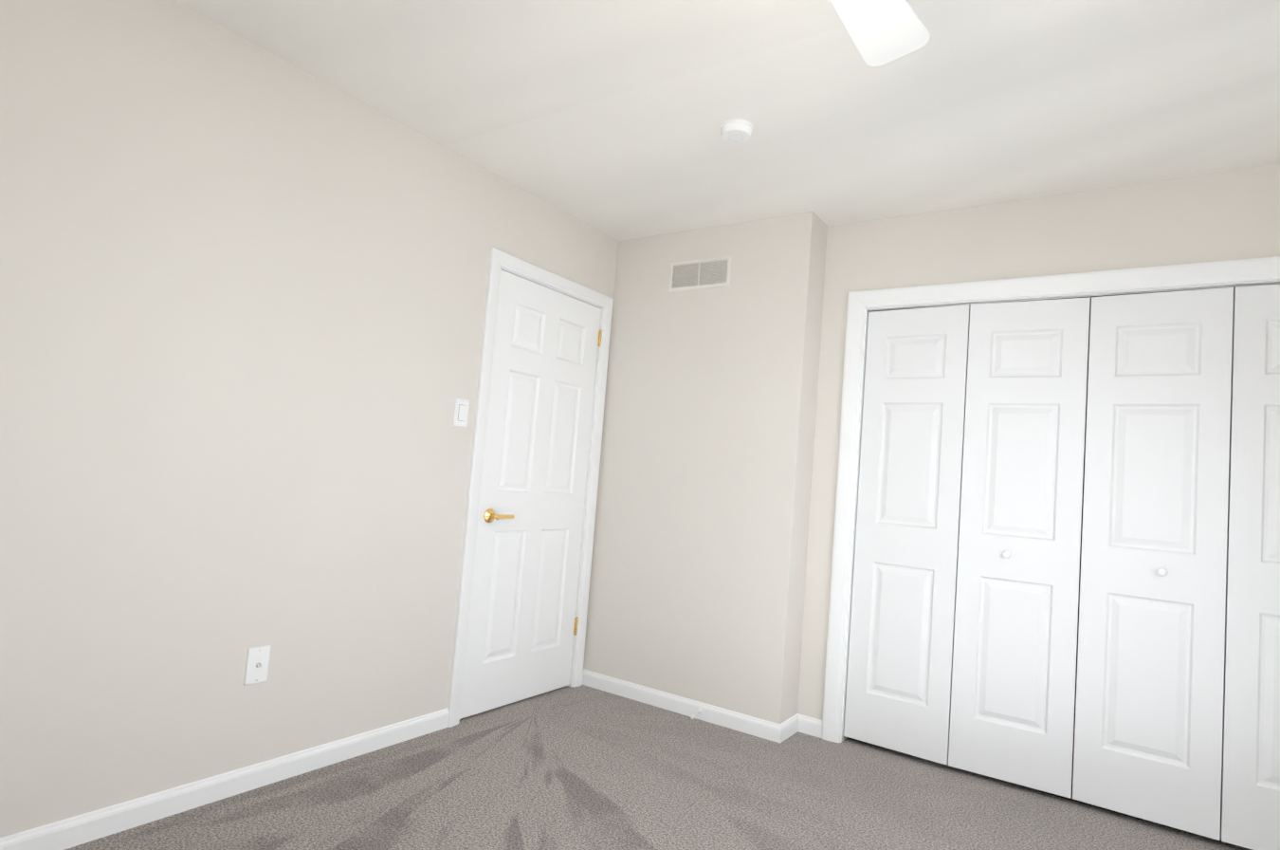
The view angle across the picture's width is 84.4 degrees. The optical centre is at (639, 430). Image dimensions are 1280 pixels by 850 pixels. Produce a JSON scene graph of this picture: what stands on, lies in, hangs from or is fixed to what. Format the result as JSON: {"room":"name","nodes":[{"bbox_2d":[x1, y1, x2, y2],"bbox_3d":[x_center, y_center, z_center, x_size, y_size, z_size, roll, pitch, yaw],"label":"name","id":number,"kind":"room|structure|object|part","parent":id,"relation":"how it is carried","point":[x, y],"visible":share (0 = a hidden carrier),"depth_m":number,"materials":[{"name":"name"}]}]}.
{"room":"empty bedroom","nodes":[
{"label":"empty bedroom","id":0,"kind":"room"},
{"bbox_2d":[0,0,618,837],"bbox_3d":[-1.271,-0.026,2.441,0.120,2.440,4.240,2,-4,34],"label":"wall","id":1,"kind":"structure","parent":0,"point":[243,288],"depth_m":2.23,"materials":[{"name":"beige paint"}]},
{"bbox_2d":[0,708,448,849],"bbox_3d":[-1.619,1.097,1.872,0.012,0.078,2.829,2,-4,34],"label":"baseboard","id":2,"kind":"structure","parent":1,"relation":"attached to","point":[82,828],"depth_m":2.22,"materials":[{"name":"white wood"}]},
{"bbox_2d":[243,644,270,684],"bbox_3d":[-1.274,0.782,2.357,0.016,0.120,0.074,2,-4,34],"label":"cable wall plate","id":3,"kind":"object","parent":1,"relation":"attached to","point":[257,664],"visible":1,"depth_m":2.35,"materials":[{"name":"white plastic"}]},
{"bbox_2d":[453,398,469,426],"bbox_3d":[-0.772,-0.079,3.053,0.009,0.120,0.074,2,-4,34],"label":"light switch","id":4,"kind":"object","parent":1,"relation":"attached to","point":[461,412],"visible":1,"depth_m":3.05,"materials":[{"name":"white plastic"}]},
{"bbox_2d":[447,247,613,727],"bbox_3d":[-0.540,0.266,3.508,0.140,2.106,0.912,2,-4,34],"label":"door frame","id":5,"kind":"structure","parent":1,"relation":"attached to","point":[499,259],"depth_m":3.20,"materials":[{"name":"white wood"}]},
{"bbox_2d":[459,269,602,718],"bbox_3d":[-0.491,0.300,3.477,0.096,2.018,0.770,2,-4,34],"label":"entry door","id":6,"kind":"structure","parent":1,"relation":"in","point":[520,642],"depth_m":3.44,"materials":[{"name":"white wood"}]},
{"bbox_3d":[-0.644,0.389,3.227,0.061,0.066,0.135,2,-4,34],"label":"handle","id":7,"kind":"part","parent":6,"relation":"part of","materials":[{"name":"gold metal"}]},
{"bbox_3d":[-0.339,1.036,3.747,0.015,0.098,0.014,2,-4,34],"label":"entry door hinge","id":8,"kind":"part","parent":6,"relation":"part of","materials":[{"name":"gold metal"}]},
{"bbox_3d":[-0.218,-0.506,3.845,0.015,0.098,0.014,2,-4,34],"label":"entry door hinge","id":9,"kind":"part","parent":6,"relation":"part of","materials":[{"name":"gold metal"}]},
{"bbox_2d":[64,684,1247,849],"bbox_3d":[0.411,1.327,1.585,3.940,0.100,4.970,2,-4,34],"label":"floor","id":10,"kind":"structure","parent":0,"point":[579,767],"depth_m":2.52,"materials":[{"name":"carpet"}]},
{"bbox_2d":[583,211,827,723],"bbox_3d":[0.307,0.173,3.649,1.134,2.440,0.208,2,-4,34],"label":"wall","id":11,"kind":"structure","parent":0,"point":[698,572],"depth_m":3.49,"materials":[{"name":"beige paint"}]},
{"bbox_2d":[668,256,731,292],"bbox_3d":[0.303,-0.808,3.635,0.357,0.154,0.008,2,-4,34],"label":"air vent grille","id":12,"kind":"object","parent":11,"relation":"attached to","point":[703,273],"visible":1,"depth_m":3.63,"materials":[{"name":"beige metal"}]},
{"bbox_2d":[175,0,1279,240],"bbox_3d":[0.609,-1.200,1.745,3.940,0.100,4.970,2,-4,34],"label":"ceiling","id":13,"kind":"structure","parent":0,"point":[608,116],"depth_m":2.35,"materials":[{"name":"paint"}]},
{"bbox_2d":[720,118,752,143],"bbox_3d":[0.354,-1.096,2.592,0.120,0.040,0.120,2,-4,34],"label":"smoke detector","id":14,"kind":"object","parent":13,"relation":"attached to","point":[736,131],"visible":1,"depth_m":2.56,"materials":[{"name":"white plastic"}]},
{"bbox_2d":[830,0,929,66],"bbox_3d":[0.366,-1.032,1.418,0.953,0.314,0.865,2,-4,34],"label":"ceiling fan","id":15,"kind":"object","parent":13,"relation":"hanging from","point":[881,32],"visible":1,"depth_m":1.64,"materials":[{"name":"white painted wood"}]},
{"bbox_2d":[797,163,1279,719],"bbox_3d":[1.507,0.228,3.026,3.820,2.440,0.120,2,-4,34],"label":"wall","id":16,"kind":"structure","parent":0,"point":[1218,216],"depth_m":3.04,"materials":[{"name":"beige paint"}]},
{"bbox_2d":[581,668,822,743],"bbox_3d":[0.263,1.349,3.529,1.263,0.078,0.229,2,-4,34],"label":"baseboard","id":17,"kind":"structure","parent":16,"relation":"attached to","point":[779,733],"depth_m":3.36,"materials":[{"name":"white wood"}]},
{"bbox_2d":[690,708,702,718],"bbox_3d":[0.266,1.342,3.350,0.022,0.031,0.082,2,-4,34],"label":"spring door stop","id":18,"kind":"object","parent":17,"relation":"attached to","point":[700,710],"visible":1,"depth_m":3.36,"materials":[{"name":"white metal"}]},
{"bbox_2d":[843,304,970,765],"bbox_3d":[1.200,0.422,3.180,0.442,1.974,0.030,2,-4,36],"label":"closet door","id":19,"kind":"structure","parent":16,"relation":"in","point":[900,671],"depth_m":3.16,"materials":[{"name":"white wood"}]},
{"bbox_2d":[948,296,1090,797],"bbox_3d":[1.559,0.433,2.915,0.442,1.974,0.063,2,-4,33],"label":"closet door","id":20,"kind":"structure","parent":16,"relation":"in","point":[1012,711],"depth_m":2.91,"materials":[{"name":"white wood"}]},
{"bbox_3d":[1.515,0.508,2.916,0.032,0.032,0.033,2,-4,33],"label":"knob","id":21,"kind":"part","parent":20,"relation":"part of","materials":[{"name":"white plastic"}]},
{"bbox_2d":[846,297,1252,849],"bbox_3d":[1.780,0.444,2.843,1.790,2.030,0.004,2,-4,34],"label":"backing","id":22,"kind":"object","parent":16,"relation":"attached to","point":[1070,798],"visible":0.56,"depth_m":2.82,"materials":[{"name":"black"}]},
{"bbox_2d":[821,256,1279,742],"bbox_3d":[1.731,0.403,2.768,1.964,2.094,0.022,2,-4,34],"label":"trim","id":23,"kind":"structure","parent":16,"relation":"attached to","point":[1238,270],"depth_m":3.23,"materials":[{"name":"white wood"}]},
{"bbox_2d":[1072,287,1233,840],"bbox_3d":[1.927,0.446,2.663,0.442,1.974,0.063,2,-4,36],"label":"closet door","id":24,"kind":"structure","parent":16,"relation":"in","point":[1149,699],"depth_m":2.66,"materials":[{"name":"white wood"}]},
{"bbox_3d":[1.941,0.523,2.625,0.032,0.032,0.033,2,-4,36],"label":"knob","id":25,"kind":"part","parent":24,"relation":"part of","materials":[{"name":"white plastic"}]},
{"bbox_2d":[1220,284,1279,849],"bbox_3d":[2.305,0.461,2.425,0.442,1.974,0.030,2,-4,33],"label":"closet door","id":26,"kind":"structure","parent":16,"relation":"in","point":[1250,813],"depth_m":2.49,"materials":[{"name":"white wood"}]}
]}

